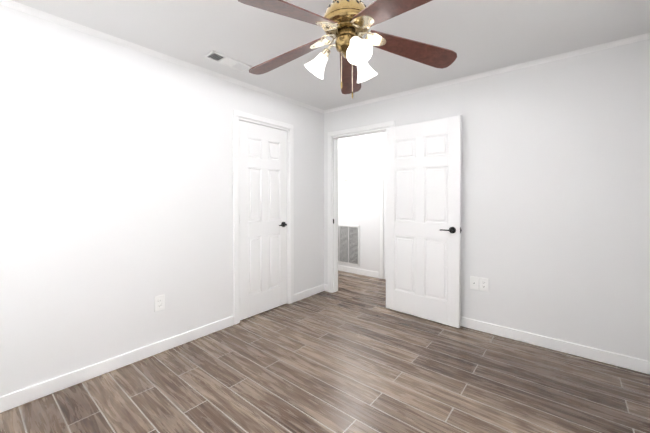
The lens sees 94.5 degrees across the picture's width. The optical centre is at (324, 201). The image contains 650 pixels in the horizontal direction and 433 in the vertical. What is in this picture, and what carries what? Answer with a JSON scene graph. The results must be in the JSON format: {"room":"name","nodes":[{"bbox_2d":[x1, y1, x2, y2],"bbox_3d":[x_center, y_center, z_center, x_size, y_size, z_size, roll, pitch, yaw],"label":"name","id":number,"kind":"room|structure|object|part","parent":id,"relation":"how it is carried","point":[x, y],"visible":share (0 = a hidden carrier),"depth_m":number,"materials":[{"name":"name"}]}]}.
{"room":"empty bedroom","nodes":[
{"label":"empty bedroom","id":0,"kind":"room"},
{"bbox_2d":[0,4,323,396],"bbox_3d":[-1.266,0.017,2.673,0.120,2.450,4.040,1,1,39],"label":"wall","id":1,"kind":"structure","parent":0,"point":[116,189],"depth_m":2.21,"materials":[{"name":"paint"}]},
{"bbox_2d":[0,316,233,412],"bbox_3d":[-1.669,1.202,2.095,0.013,0.095,2.372,1,1,39],"label":"baseboard","id":2,"kind":"structure","parent":1,"relation":"attached to","point":[31,393],"depth_m":2.16,"materials":[{"name":"paint"}]},
{"bbox_2d":[154,294,164,311],"bbox_3d":[-1.360,0.835,2.469,0.009,0.125,0.078,1,1,39],"label":"outlet","id":3,"kind":"object","parent":1,"relation":"attached to","point":[159,302],"visible":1,"depth_m":2.47,"materials":[{"name":"white plastic"}]},
{"bbox_2d":[0,0,323,113],"bbox_3d":[-1.208,-1.191,2.608,0.032,0.032,3.800,1,1,39],"label":"crown molding","id":4,"kind":"structure","parent":1,"relation":"attached to","point":[51,18],"depth_m":2.29,"materials":[{"name":"paint"}]},
{"bbox_2d":[239,120,286,319],"bbox_3d":[-0.677,0.194,3.344,0.162,2.058,0.695,1,1,39],"label":"closet door","id":5,"kind":"structure","parent":1,"relation":"in","point":[263,207],"depth_m":3.30,"materials":[{"name":"paint"}]},
{"bbox_2d":[233,109,293,324],"bbox_3d":[-0.701,0.188,3.363,0.120,2.090,0.720,1,1,39],"label":"door frame","id":6,"kind":"structure","parent":1,"relation":"attached to","point":[288,262],"depth_m":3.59,"materials":[{"name":"paint"}]},
{"bbox_2d":[294,284,323,301],"bbox_3d":[-0.196,1.178,3.885,0.013,0.095,0.592,1,1,39],"label":"baseboard","id":7,"kind":"structure","parent":1,"relation":"attached to","point":[307,293],"depth_m":3.86,"materials":[{"name":"paint"}]},
{"bbox_2d":[0,270,649,432],"bbox_3d":[-0.207,1.294,2.498,4.760,0.100,5.090,1,1,39],"label":"floor","id":8,"kind":"structure","parent":0,"point":[353,354],"depth_m":2.04,"materials":[{"name":"brown wood"}]},
{"bbox_2d":[12,0,649,109],"bbox_3d":[-0.207,-1.255,2.464,4.760,0.100,5.090,1,1,39],"label":"ceiling","id":9,"kind":"structure","parent":0,"point":[479,36],"depth_m":2.13,"materials":[{"name":"paint"}]},
{"bbox_2d":[203,50,251,71],"bbox_3d":[-0.830,-1.200,2.582,0.155,0.014,0.380,1,1,39],"label":"ceiling vent","id":10,"kind":"object","parent":9,"relation":"in","point":[220,58],"visible":1,"depth_m":2.56,"materials":[{"name":"white metal"}]},
{"bbox_2d":[238,0,456,98],"bbox_3d":[0.082,-0.869,1.580,1.208,0.648,1.179,1,1,39],"label":"ceiling fan","id":11,"kind":"object","parent":9,"relation":"hanging from","point":[346,24],"visible":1,"depth_m":1.58,"materials":[{"name":"brown wood"}]},
{"bbox_2d":[338,132,385,277],"bbox_3d":[1.372,-0.006,4.400,4.760,2.450,0.120,1,1,39],"label":"wall","id":12,"kind":"structure","parent":0,"point":[359,191],"depth_m":4.93,"materials":[{"name":"paint"}]},
{"bbox_2d":[338,224,359,265],"bbox_3d":[0.325,0.736,5.184,0.640,0.675,0.014,1,1,39],"label":"air vent","id":13,"kind":"object","parent":12,"relation":"in","point":[349,244],"visible":0.69,"depth_m":5.11,"materials":[{"name":"white metal"}]},
{"bbox_2d":[338,265,378,277],"bbox_3d":[0.249,1.160,5.254,1.560,0.095,0.013,1,1,39],"label":"baseboard","id":14,"kind":"structure","parent":12,"relation":"attached to","point":[359,271],"depth_m":4.99,"materials":[{"name":"paint"}]},
{"bbox_2d":[380,141,385,278],"bbox_3d":[1.213,0.141,4.444,0.896,2.154,0.016,1,1,39],"label":"door frame","id":15,"kind":"structure","parent":12,"relation":"attached to","point":[382,143],"depth_m":4.69,"materials":[{"name":"paint"}]},
{"bbox_3d":[1.214,0.171,4.447,0.764,2.075,0.009,1,1,39],"label":"hall door leaf trim","id":16,"kind":"part","parent":15,"relation":"part of","materials":[{"name":"white wood"}]},
{"bbox_2d":[324,39,649,360],"bbox_3d":[1.284,0.011,3.112,3.260,2.450,0.120,1,1,39],"label":"wall","id":17,"kind":"structure","parent":0,"point":[555,199],"depth_m":2.51,"materials":[{"name":"paint"}]},
{"bbox_2d":[328,121,394,292],"bbox_3d":[0.453,0.150,3.788,0.978,2.154,0.136,1,1,39],"label":"door frame","id":18,"kind":"structure","parent":17,"relation":"attached to","point":[335,212],"depth_m":4.02,"materials":[{"name":"paint"}]},
{"bbox_2d":[386,115,461,327],"bbox_3d":[1.010,0.196,3.179,0.834,2.058,0.162,1,1,42],"label":"bedroom door","id":19,"kind":"structure","parent":17,"relation":"in","point":[423,220],"depth_m":3.13,"materials":[{"name":"paint"}]},
{"bbox_2d":[470,276,478,289],"bbox_3d":[1.445,0.789,2.906,0.078,0.125,0.009,1,1,39],"label":"wall jack","id":20,"kind":"object","parent":17,"relation":"attached to","point":[474,282],"visible":1,"depth_m":2.90,"materials":[{"name":"white plastic"}]},
{"bbox_2d":[479,278,487,291],"bbox_3d":[1.509,0.790,2.854,0.078,0.125,0.009,1,1,39],"label":"outlet","id":21,"kind":"object","parent":17,"relation":"attached to","point":[483,284],"visible":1,"depth_m":2.85,"materials":[{"name":"white plastic"}]},
{"bbox_2d":[324,33,649,113],"bbox_3d":[1.189,-1.198,3.076,3.140,0.032,0.032,1,1,39],"label":"crown molding","id":22,"kind":"structure","parent":17,"relation":"attached to","point":[567,54],"depth_m":2.69,"materials":[{"name":"paint"}]},
{"bbox_2d":[460,316,649,374],"bbox_3d":[1.601,1.193,2.782,2.090,0.095,0.013,1,1,39],"label":"baseboard","id":23,"kind":"structure","parent":17,"relation":"attached to","point":[622,361],"depth_m":2.48,"materials":[{"name":"paint"}]}
]}

